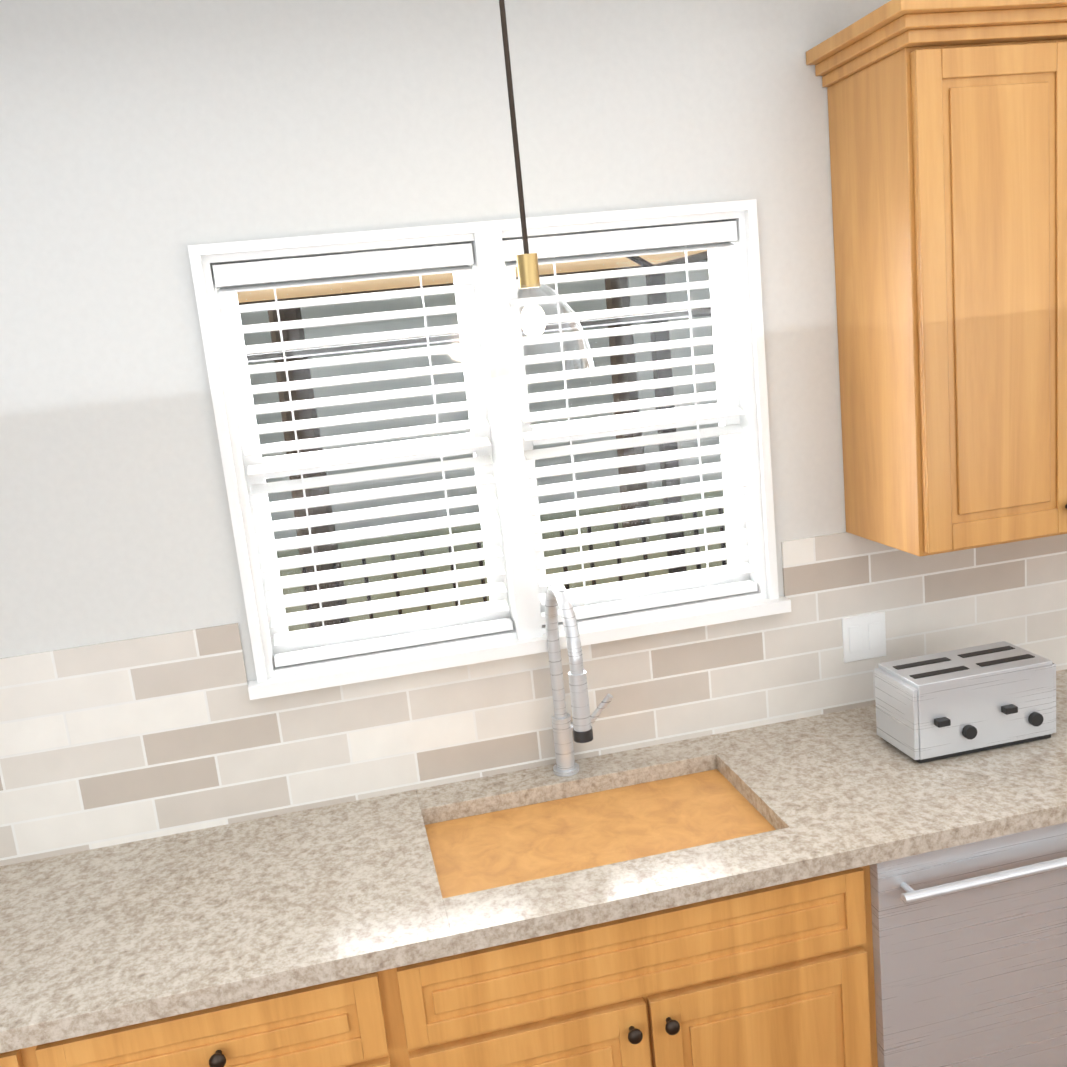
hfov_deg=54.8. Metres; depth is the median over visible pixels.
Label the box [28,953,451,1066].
base cabinet
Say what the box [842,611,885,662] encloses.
light switch
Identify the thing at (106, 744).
backsplash
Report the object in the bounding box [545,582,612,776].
faucet
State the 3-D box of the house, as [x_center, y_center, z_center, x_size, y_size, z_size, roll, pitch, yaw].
[-2.414,-3.944,16.873,12.600,6.200,9.600,-8,11,-11]
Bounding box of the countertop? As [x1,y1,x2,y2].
[0,669,1066,1044]
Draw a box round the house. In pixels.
[240,269,721,539]
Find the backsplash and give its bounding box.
[0,532,1066,865]
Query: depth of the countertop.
2.07 m
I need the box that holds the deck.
[237,250,725,627]
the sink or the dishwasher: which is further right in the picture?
the dishwasher
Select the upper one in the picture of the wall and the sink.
the wall
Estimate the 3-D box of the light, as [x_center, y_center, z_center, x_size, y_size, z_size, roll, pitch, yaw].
[-0.037,-0.751,1.856,0.212,0.922,0.212,-8,11,-11]
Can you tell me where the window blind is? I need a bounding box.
[213,221,757,666]
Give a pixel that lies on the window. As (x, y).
(489, 275)
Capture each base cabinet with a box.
[0,1041,31,1066]
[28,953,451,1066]
[436,857,891,1066]
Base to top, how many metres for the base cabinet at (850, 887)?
0.880 m
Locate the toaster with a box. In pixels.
[874,641,1055,762]
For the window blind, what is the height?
0.900 m
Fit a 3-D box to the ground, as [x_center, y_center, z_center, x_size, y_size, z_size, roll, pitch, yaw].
[8.625,0.426,5.510,140.000,0.150,130.000,-8,11,-11]
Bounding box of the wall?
[0,0,890,683]
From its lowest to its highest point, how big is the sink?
0.224 m
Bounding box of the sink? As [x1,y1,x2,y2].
[424,765,779,896]
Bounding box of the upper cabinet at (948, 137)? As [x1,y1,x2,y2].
[806,0,1066,556]
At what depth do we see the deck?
5.33 m
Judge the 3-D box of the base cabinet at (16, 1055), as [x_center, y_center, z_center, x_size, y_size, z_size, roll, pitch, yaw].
[-1.177,1.278,2.065,0.605,0.880,0.638,-8,11,-11]
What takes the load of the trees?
on the ground
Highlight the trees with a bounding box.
[268,277,650,628]
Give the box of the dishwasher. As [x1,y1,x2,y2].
[884,817,1066,1066]
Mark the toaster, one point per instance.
(948, 704)
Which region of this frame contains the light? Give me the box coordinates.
[483,0,593,379]
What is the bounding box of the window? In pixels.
[187,199,790,699]
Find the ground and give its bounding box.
[276,490,727,631]
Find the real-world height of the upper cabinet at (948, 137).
1.140 m

